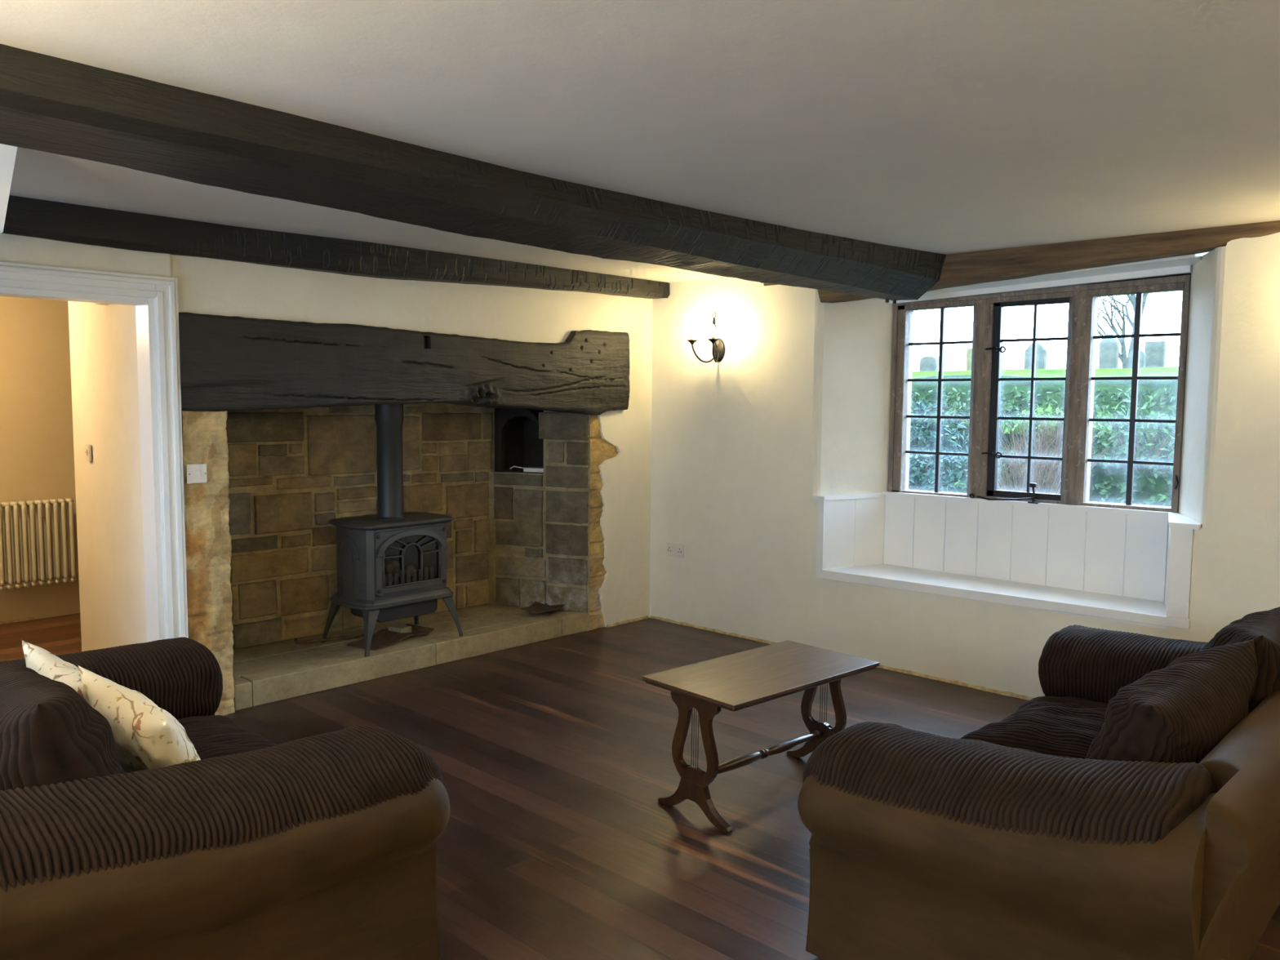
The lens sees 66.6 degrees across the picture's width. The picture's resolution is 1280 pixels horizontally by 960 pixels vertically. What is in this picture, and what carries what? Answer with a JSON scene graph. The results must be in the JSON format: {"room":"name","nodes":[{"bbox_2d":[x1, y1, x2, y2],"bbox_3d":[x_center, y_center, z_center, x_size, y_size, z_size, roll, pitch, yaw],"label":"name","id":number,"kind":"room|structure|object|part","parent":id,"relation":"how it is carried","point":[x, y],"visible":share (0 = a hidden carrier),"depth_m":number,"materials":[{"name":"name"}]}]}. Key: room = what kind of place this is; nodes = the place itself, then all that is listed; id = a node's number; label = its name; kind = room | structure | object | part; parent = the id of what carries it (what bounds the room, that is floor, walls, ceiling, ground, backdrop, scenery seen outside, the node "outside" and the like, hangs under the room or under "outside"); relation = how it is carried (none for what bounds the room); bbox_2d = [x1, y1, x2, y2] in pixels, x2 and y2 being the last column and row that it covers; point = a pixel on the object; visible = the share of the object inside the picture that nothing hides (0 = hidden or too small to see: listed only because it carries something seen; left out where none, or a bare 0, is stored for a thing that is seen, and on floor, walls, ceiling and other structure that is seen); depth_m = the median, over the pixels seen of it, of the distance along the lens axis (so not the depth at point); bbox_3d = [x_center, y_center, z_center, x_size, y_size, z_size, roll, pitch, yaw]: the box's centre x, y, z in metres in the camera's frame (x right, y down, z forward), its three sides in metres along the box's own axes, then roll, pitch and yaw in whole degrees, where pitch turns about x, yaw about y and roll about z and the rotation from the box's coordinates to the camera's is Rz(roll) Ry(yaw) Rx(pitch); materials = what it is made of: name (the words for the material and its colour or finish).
{"room":"traditional dwelling","nodes":[
{"label":"traditional dwelling","id":0,"kind":"room"},
{"bbox_2d":[0,143,17,233],"bbox_3d":[-2.354,-0.472,2.604,0.120,1.077,1.215,5,6,43],"label":"wall","id":1,"kind":"structure","parent":0,"point":[7,153],"depth_m":2.94,"materials":[{"name":"white paint"}]},
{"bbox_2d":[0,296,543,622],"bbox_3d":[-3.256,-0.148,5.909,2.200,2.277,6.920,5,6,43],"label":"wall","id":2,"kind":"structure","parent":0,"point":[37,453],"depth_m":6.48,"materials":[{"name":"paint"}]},
{"bbox_2d":[0,497,79,591],"bbox_3d":[-4.127,0.546,6.323,0.158,0.811,0.930,5,6,43],"label":"radiator","id":3,"kind":"object","parent":2,"relation":"attached to","point":[65,526],"visible":0.99,"depth_m":6.41,"materials":[{"name":"beige metal"}]},
{"bbox_2d":[0,233,652,651],"bbox_3d":[-2.639,-0.072,5.037,1.740,2.277,7.300,5,6,43],"label":"wall","id":4,"kind":"structure","parent":0,"point":[103,344],"depth_m":5.19,"materials":[{"name":"paint"}]},
{"bbox_2d":[85,444,91,461],"bbox_3d":[-2.992,-0.149,5.284,0.017,0.092,0.092,-4,6,-40],"label":"light switch","id":5,"kind":"object","parent":4,"relation":"attached to","point":[88,446],"visible":1,"depth_m":5.26,"materials":[{"name":"white plastic"}]},
{"bbox_2d":[0,261,188,642],"bbox_3d":[-2.480,0.140,4.043,0.182,2.020,1.088,5,6,43],"label":"door frame","id":6,"kind":"structure","parent":4,"relation":"in","point":[155,298],"depth_m":4.31,"materials":[{"name":"white paint"}]},
{"bbox_2d":[0,0,1279,282],"bbox_3d":[-0.773,-1.123,3.197,9.800,0.150,7.320,5,6,43],"label":"ceiling","id":7,"kind":"structure","parent":0,"point":[942,126],"depth_m":2.52,"materials":[{"name":"paint"}]},
{"bbox_2d":[0,195,670,298],"bbox_3d":[-2.072,-1.068,4.227,0.201,0.170,6.396,5,6,43],"label":"ceiling beam","id":8,"kind":"structure","parent":7,"relation":"attached to","point":[24,216],"depth_m":4.62,"materials":[{"name":"black wood"}]},
{"bbox_2d":[0,44,946,303],"bbox_3d":[-0.804,-0.919,3.037,0.492,0.251,6.407,5,7,44],"label":"ceiling beam","id":9,"kind":"structure","parent":7,"relation":"attached to","point":[48,104],"depth_m":3.00,"materials":[{"name":"black wood"}]},
{"bbox_2d":[0,613,1279,959],"bbox_3d":[-0.757,1.284,3.360,9.700,0.120,7.320,5,6,43],"label":"floor","id":10,"kind":"structure","parent":0,"point":[553,757],"depth_m":3.82,"materials":[{"name":"brown wood"}]},
{"bbox_2d":[0,636,449,959],"bbox_3d":[-1.507,0.905,2.721,1.816,0.688,1.269,5,6,43],"label":"sofa","id":11,"kind":"object","parent":10,"relation":"on","point":[322,846],"visible":0.87,"depth_m":2.20,"materials":[{"name":"brown corduroy fabric"},{"name":"smooth brown leather"}]},
{"bbox_2d":[0,663,123,791],"bbox_3d":[-1.452,0.681,2.322,0.631,0.464,0.376,5,6,43],"label":"cushion","id":12,"kind":"object","parent":11,"relation":"on","point":[50,734],"visible":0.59,"depth_m":2.12,"materials":[{"name":"brown fabric"}]},
{"bbox_2d":[21,639,128,773],"bbox_3d":[-1.602,0.685,2.805,0.507,0.426,0.218,5,6,43],"label":"floral cushion","id":13,"kind":"object","parent":11,"relation":"on","point":[47,664],"visible":0.19,"depth_m":2.76,"materials":[{"name":"beige fabric"}]},
{"bbox_2d":[77,665,200,773],"bbox_3d":[-1.306,0.718,2.611,0.514,0.440,0.222,4,6,35],"label":"floral cushion","id":14,"kind":"object","parent":11,"relation":"on","point":[147,736],"visible":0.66,"depth_m":2.49,"materials":[{"name":"beige fabric"}]},
{"bbox_2d":[177,715,276,759],"bbox_3d":[-1.635,0.913,2.966,0.564,0.216,1.061,5,6,43],"label":"seat cushion","id":15,"kind":"object","parent":11,"relation":"on","point":[211,735],"depth_m":3.13,"materials":[{"name":"brown fabric"}]},
{"bbox_2d":[181,402,617,715],"bbox_3d":[-1.379,0.022,5.710,0.819,2.000,2.832,5,6,43],"label":"fireplace surround","id":16,"kind":"object","parent":10,"relation":"on","point":[261,547],"visible":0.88,"depth_m":5.79,"materials":[{"name":"stone"}]},
{"bbox_2d":[186,463,207,484],"bbox_3d":[-2.014,-0.029,4.431,0.017,0.088,0.088,5,6,43],"label":"light switch","id":17,"kind":"object","parent":16,"relation":"attached to","point":[196,473],"visible":1,"depth_m":4.42,"materials":[{"name":"white plastic"}]},
{"bbox_2d":[178,311,629,415],"bbox_3d":[-1.157,-0.628,5.452,0.373,0.538,2.856,5,6,43],"label":"mantel beam","id":18,"kind":"structure","parent":16,"relation":"on","point":[235,362],"depth_m":5.05,"materials":[{"name":"black wood"}]},
{"bbox_2d":[523,465,543,472],"bbox_3d":[-0.679,-0.073,6.468,0.164,0.037,0.109,2,5,20],"label":"router","id":19,"kind":"object","parent":16,"relation":"on","point":[537,468],"visible":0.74,"depth_m":6.43,"materials":[{"name":"white plastic"}]},
{"bbox_3d":[-0.679,-0.087,6.467,0.164,0.010,0.109,2,5,20],"label":"lid","id":20,"kind":"part","parent":19,"relation":"part of","materials":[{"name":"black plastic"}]},
{"bbox_2d":[232,603,586,710],"bbox_3d":[-1.399,0.931,5.724,0.683,0.191,2.335,5,6,43],"label":"hearth","id":21,"kind":"object","parent":10,"relation":"on","point":[272,672],"depth_m":5.43,"materials":[{"name":"beige stone"}]},
{"bbox_2d":[293,631,364,643],"bbox_3d":[-1.724,0.886,5.479,0.415,0.027,0.059,-2,5,-27],"label":"poker","id":22,"kind":"object","parent":21,"relation":"on","point":[360,633],"visible":0.9,"depth_m":5.45,"materials":[{"name":"metal"}]},
{"bbox_3d":[-1.419,0.879,5.567,0.220,0.063,0.460,3,6,32],"label":"fallen grate","id":23,"kind":"part","parent":21,"relation":"part of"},
{"bbox_2d":[321,404,462,657],"bbox_3d":[-1.404,0.055,5.510,0.456,1.720,0.644,5,6,42],"label":"wood stove","id":24,"kind":"object","parent":21,"relation":"on","point":[392,562],"visible":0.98,"depth_m":5.40,"materials":[{"name":"grey metal"}]},
{"bbox_3d":[-1.722,0.797,5.477,0.127,0.240,0.090,-2,5,-25],"label":"leg","id":25,"kind":"part","parent":24,"relation":"part of","materials":[{"name":"grey metal"}]},
{"bbox_3d":[-1.595,0.465,5.334,0.292,0.328,0.036,5,6,42],"label":"moulding","id":26,"kind":"part","parent":24,"relation":"part of","materials":[{"name":"grey metal"}]},
{"bbox_3d":[-1.470,0.818,5.252,0.090,0.240,0.127,2,5,19],"label":"leg","id":27,"kind":"part","parent":24,"relation":"part of","materials":[{"name":"grey metal"}]},
{"bbox_3d":[-1.406,0.231,5.524,0.416,0.031,0.644,5,6,42],"label":"plate","id":28,"kind":"part","parent":24,"relation":"part of","materials":[{"name":"grey metal"}]},
{"bbox_3d":[-1.409,0.651,5.559,0.416,0.048,0.644,5,6,42],"label":"plate","id":29,"kind":"part","parent":24,"relation":"part of","materials":[{"name":"grey metal"}]},
{"bbox_3d":[-1.270,0.445,5.417,0.016,0.350,0.464,5,6,42],"label":"door","id":30,"kind":"part","parent":24,"relation":"part of","materials":[{"name":"grey metal"}]},
{"bbox_3d":[-1.258,0.340,5.399,0.018,0.128,0.464,5,6,42],"label":"arch moulding","id":31,"kind":"part","parent":24,"relation":"part of","materials":[{"name":"grey metal"}]},
{"bbox_3d":[-1.351,0.767,5.889,0.090,0.240,0.127,2,5,19],"label":"leg","id":32,"kind":"part","parent":24,"relation":"part of","materials":[{"name":"grey metal"}]},
{"bbox_3d":[-1.099,0.787,5.663,0.127,0.240,0.090,-2,5,-25],"label":"leg","id":33,"kind":"part","parent":24,"relation":"part of","materials":[{"name":"grey metal"}]},
{"bbox_2d":[520,601,564,615],"bbox_3d":[-0.621,0.829,6.307,0.210,0.054,0.300,2,5,15],"label":"tray","id":34,"kind":"object","parent":21,"relation":"on","point":[536,608],"visible":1,"depth_m":6.30,"materials":[{"name":"brown wood"}]},
{"bbox_2d":[642,640,879,833],"bbox_3d":[0.476,0.962,3.760,0.850,0.476,0.464,-4,6,-42],"label":"coffee table","id":35,"kind":"object","parent":10,"relation":"on","point":[739,681],"visible":0.95,"depth_m":3.62,"materials":[{"name":"brown wood"}]},
{"bbox_2d":[797,624,1279,959],"bbox_3d":[1.451,0.906,2.986,1.093,0.690,2.087,5,6,43],"label":"sofa","id":36,"kind":"object","parent":10,"relation":"on","point":[1001,840],"visible":0.88,"depth_m":2.28,"materials":[{"name":"brown fabric"}]},
{"bbox_3d":[0.866,0.974,2.378,0.937,0.646,0.392,5,6,43],"label":"arm","id":37,"kind":"part","parent":36,"relation":"part of","materials":[{"name":"brown fabric"}]},
{"bbox_2d":[970,738,1075,758],"bbox_3d":[1.161,0.948,2.813,0.882,0.210,0.702,5,6,43],"label":"seat cushion","id":38,"kind":"object","parent":36,"relation":"on","point":[1033,748],"depth_m":3.19,"materials":[{"name":"brown fabric"}]},
{"bbox_2d":[960,696,1107,759],"bbox_3d":[1.612,0.915,3.287,0.882,0.220,0.702,5,6,43],"label":"seat cushion","id":39,"kind":"object","parent":36,"relation":"on","point":[1060,726],"depth_m":3.29,"materials":[{"name":"brown fabric"}]},
{"bbox_2d":[1085,638,1257,764],"bbox_3d":[1.425,0.699,2.636,0.674,0.499,0.336,-3,6,-35],"label":"cushion","id":40,"kind":"object","parent":36,"relation":"on","point":[1180,712],"visible":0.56,"depth_m":2.48,"materials":[{"name":"brown fabric"}]},
{"bbox_2d":[1201,606,1279,714],"bbox_3d":[1.868,0.641,3.027,0.326,0.461,0.610,5,6,43],"label":"cushion","id":41,"kind":"object","parent":36,"relation":"on","point":[1264,626],"visible":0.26,"depth_m":2.81,"materials":[{"name":"brown fabric"}]},
{"bbox_2d":[649,231,1279,697],"bbox_3d":[2.412,-0.017,4.880,7.350,2.277,0.620,5,6,43],"label":"wall","id":42,"kind":"structure","parent":0,"point":[795,408],"depth_m":5.78,"materials":[{"name":"paint"}]},
{"bbox_2d":[0,615,1032,700],"bbox_3d":[-0.201,1.088,4.939,11.501,0.021,3.664,1,5,11],"label":"trim","id":43,"kind":"structure","parent":42,"relation":"attached to","point":[908,672],"depth_m":6.04,"materials":[{"name":"wood"}]},
{"bbox_2d":[666,542,684,557],"bbox_3d":[0.234,0.471,6.546,0.146,0.086,0.017,5,6,43],"label":"double socket","id":44,"kind":"object","parent":42,"relation":"attached to","point":[673,549],"visible":1,"depth_m":6.54,"materials":[{"name":"white plastic"}]},
{"bbox_2d":[687,311,724,362],"bbox_3d":[0.435,-0.900,6.132,0.238,0.320,0.194,5,6,43],"label":"wall sconce","id":45,"kind":"object","parent":42,"relation":"attached to","point":[718,346],"visible":1,"depth_m":6.16,"materials":[{"name":"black metal"}]},
{"bbox_3d":[0.330,-0.941,6.141,0.034,0.062,0.034,5,6,43],"label":"bulb","id":46,"kind":"part","parent":45,"relation":"part of","materials":[{"name":"white glass"}]},
{"bbox_3d":[0.404,-0.802,6.179,0.170,0.118,0.013,-1,5,-20],"label":"arm","id":47,"kind":"part","parent":45,"relation":"part of","materials":[{"name":"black metal"}]},
{"bbox_3d":[0.453,-0.930,6.025,0.034,0.062,0.034,5,6,43],"label":"bulb","id":48,"kind":"part","parent":45,"relation":"part of","materials":[{"name":"white glass"}]},
{"bbox_3d":[0.475,-0.796,6.112,0.013,0.118,0.170,2,5,17],"label":"arm","id":49,"kind":"part","parent":45,"relation":"part of","materials":[{"name":"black metal"}]},
{"bbox_2d":[812,491,1201,629],"bbox_3d":[1.925,0.376,5.253,2.038,0.506,0.492,5,6,43],"label":"window seat","id":50,"kind":"object","parent":42,"relation":"attached to","point":[1134,566],"visible":1,"depth_m":5.31,"materials":[{"name":"white paint"}]},
{"bbox_3d":[1.279,0.322,5.847,0.464,0.425,0.019,-2,5,-28],"label":"panel","id":51,"kind":"part","parent":50,"relation":"part of","materials":[{"name":"white paint"}]},
{"bbox_3d":[2.069,0.352,5.419,1.600,0.448,0.030,5,6,43],"label":"panel","id":52,"kind":"part","parent":50,"relation":"part of","materials":[{"name":"white paint"}]},
{"bbox_3d":[2.534,0.416,4.660,0.019,0.452,0.458,3,5,27],"label":"panel","id":53,"kind":"part","parent":50,"relation":"part of","materials":[{"name":"white paint"}]},
{"bbox_2d":[760,220,1279,302],"bbox_3d":[2.205,-1.046,4.673,3.905,0.215,0.163,5,6,43],"label":"ceiling beam","id":54,"kind":"structure","parent":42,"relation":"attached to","point":[958,269],"depth_m":4.69,"materials":[{"name":"brown wood"}]},
{"bbox_2d":[866,252,1208,512],"bbox_3d":[2.035,-0.522,5.267,1.770,1.325,0.404,5,6,43],"label":"window","id":55,"kind":"structure","parent":42,"relation":"in","point":[1076,288],"depth_m":5.27,"materials":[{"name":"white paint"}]},
{"label":"outside","id":56,"kind":"structure","parent":0,"visible":0},
{"bbox_2d":[911,366,1178,378],"bbox_3d":[20.971,-3.208,32.865,34.000,0.864,53.000,5,6,43],"label":"churchyard lawn","id":57,"kind":"structure","parent":56,"point":[1165,371],"depth_m":12.10,"materials":[{"name":"green plant"}]},
{"bbox_2d":[919,355,938,371],"bbox_3d":[5.989,-2.338,20.229,0.439,0.452,0.240,5,6,43],"label":"gravestone","id":58,"kind":"object","parent":57,"relation":"on","point":[927,363],"visible":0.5,"depth_m":20.15,"materials":[{"name":"grey stone"}]},
{"bbox_2d":[965,348,972,370],"bbox_3d":[6.750,-2.345,19.504,0.491,0.581,0.240,5,6,43],"label":"gravestone","id":59,"kind":"object","parent":57,"relation":"on","point":[969,351],"visible":0.11,"depth_m":19.56,"materials":[{"name":"stone"}]},
{"bbox_2d":[1023,342,1047,368],"bbox_3d":[7.588,-2.307,18.709,0.459,0.649,0.240,6,7,43],"label":"gravestone","id":60,"kind":"object","parent":57,"relation":"on","point":[1041,353],"visible":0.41,"depth_m":18.62,"materials":[{"name":"grey stone"}]},
{"bbox_2d":[1098,333,1119,368],"bbox_3d":[8.103,-2.166,16.847,0.348,0.717,0.240,4,5,43],"label":"gravestone","id":61,"kind":"object","parent":57,"relation":"on","point":[1108,349],"visible":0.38,"depth_m":16.79,"materials":[{"name":"grey stone"}]},
{"bbox_2d":[1097,295,1128,368],"bbox_3d":[13.836,-4.286,28.777,1.745,2.766,1.559,5,6,43],"label":"bare tree","id":62,"kind":"object","parent":57,"relation":"on","point":[1123,357],"visible":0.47,"depth_m":28.72,"materials":[{"name":"grey plant"}]},
{"bbox_2d":[1098,293,1149,368],"bbox_3d":[10.367,-4.069,20.581,2.111,3.820,2.500,5,6,43],"label":"bare tree","id":63,"kind":"object","parent":57,"relation":"on","point":[1131,298],"visible":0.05,"depth_m":20.31,"materials":[{"name":"grey plant"}]},
{"bbox_2d":[1127,350,1146,368],"bbox_3d":[8.904,-2.100,17.473,0.317,0.462,0.240,5,6,43],"label":"gravestone","id":64,"kind":"object","parent":57,"relation":"on","point":[1142,354],"visible":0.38,"depth_m":17.39,"materials":[{"name":"grey stone"}]},
{"bbox_2d":[1144,341,1166,367],"bbox_3d":[9.600,-2.258,18.181,0.396,0.649,0.240,5,6,43],"label":"gravestone","id":65,"kind":"object","parent":57,"relation":"on","point":[1155,351],"visible":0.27,"depth_m":18.11,"materials":[{"name":"grey stone"}]},
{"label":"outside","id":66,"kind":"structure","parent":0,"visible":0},
{"bbox_2d":[911,374,1177,506],"bbox_3d":[0.535,-0.314,11.510,34.000,1.967,6.400,5,6,43],"label":"bank","id":67,"kind":"object","parent":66,"point":[1120,474],"visible":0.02,"depth_m":10.70,"materials":[{"name":"green plant"}]},
{"bbox_2d":[910,402,924,455],"bbox_3d":[2.681,-0.574,11.195,1.159,0.954,1.224,0,5,-8],"label":"leafy shrub","id":68,"kind":"object","parent":67,"relation":"on","point":[913,405],"visible":0.02,"depth_m":11.08,"materials":[{"name":"green plant"}]},
{"bbox_2d":[908,462,933,490],"bbox_3d":[2.590,0.097,10.122,1.053,0.875,1.109,0,5,-6],"label":"leafy shrub","id":69,"kind":"object","parent":67,"relation":"on","point":[912,465],"visible":0.02,"depth_m":9.87,"materials":[{"name":"green plant"}]},
{"bbox_2d":[910,399,949,425],"bbox_3d":[3.116,-0.779,11.730,1.326,0.448,1.307,5,6,43],"label":"leafy shrub","id":70,"kind":"object","parent":67,"relation":"on","point":[922,403],"visible":0.1,"depth_m":11.46,"materials":[{"name":"green plant"}]},
{"bbox_2d":[908,445,968,493],"bbox_3d":[2.892,0.124,9.569,1.092,0.983,1.091,5,6,43],"label":"leafy shrub","id":71,"kind":"object","parent":67,"relation":"on","point":[929,477],"visible":0.28,"depth_m":9.38,"materials":[{"name":"green plant"}]},
{"bbox_2d":[909,419,968,481],"bbox_3d":[3.180,-0.279,10.469,1.136,0.762,1.204,1,5,0],"label":"leafy shrub","id":72,"kind":"object","parent":67,"relation":"on","point":[915,437],"visible":0.44,"depth_m":10.24,"materials":[{"name":"green plant"}]},
{"bbox_2d":[920,399,1030,429],"bbox_3d":[3.807,-0.703,11.041,1.369,0.422,1.383,5,6,43],"label":"leafy shrub","id":73,"kind":"object","parent":67,"relation":"on","point":[955,410],"visible":0.37,"depth_m":10.79,"materials":[{"name":"green plant"}]},
{"bbox_2d":[939,475,1014,493],"bbox_3d":[3.193,0.314,9.123,0.952,0.717,0.948,5,6,43],"label":"leafy shrub","id":74,"kind":"object","parent":67,"relation":"on","point":[960,482],"visible":0.02,"depth_m":9.06,"materials":[{"name":"green plant"}]},
{"bbox_2d":[997,448,1061,493],"bbox_3d":[3.828,-0.014,9.582,0.941,0.689,1.051,5,6,43],"label":"leafy shrub","id":75,"kind":"object","parent":67,"relation":"on","point":[1003,459],"visible":0.06,"depth_m":9.48,"materials":[{"name":"green plant"}]},
{"bbox_2d":[966,435,1102,493],"bbox_3d":[3.406,0.155,8.524,1.013,1.127,1.016,5,6,43],"label":"bare shrub","id":76,"kind":"object","parent":67,"relation":"on","point":[1022,484],"visible":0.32,"depth_m":8.46,"materials":[{"name":"plant"}]},
{"bbox_2d":[910,386,1177,506],"bbox_3d":[3.404,-0.251,10.458,6.869,1.598,2.998,5,6,43],"label":"ivy cover","id":77,"kind":"object","parent":67,"relation":"on","point":[1122,486],"visible":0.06,"depth_m":10.30,"materials":[{"name":"green plant"}]},
{"bbox_2d":[997,404,1108,493],"bbox_3d":[3.830,-0.088,9.160,1.058,1.250,1.023,0,5,-3],"label":"bare shrub","id":78,"kind":"object","parent":67,"relation":"on","point":[1045,441],"visible":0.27,"depth_m":9.07,"materials":[{"name":"plant"}]},
{"bbox_2d":[999,402,1119,439],"bbox_3d":[4.434,-0.602,10.347,1.220,0.463,1.220,5,6,43],"label":"leafy shrub","id":79,"kind":"object","parent":67,"relation":"on","point":[1099,413],"visible":0.28,"depth_m":10.15,"materials":[{"name":"green plant"}]},
{"bbox_2d":[1090,396,1176,473],"bbox_3d":[4.807,-0.391,9.320,1.078,0.810,1.139,5,6,43],"label":"leafy shrub","id":80,"kind":"object","parent":67,"relation":"on","point":[1158,430],"visible":0.56,"depth_m":9.19,"materials":[{"name":"green plant"}]}
]}

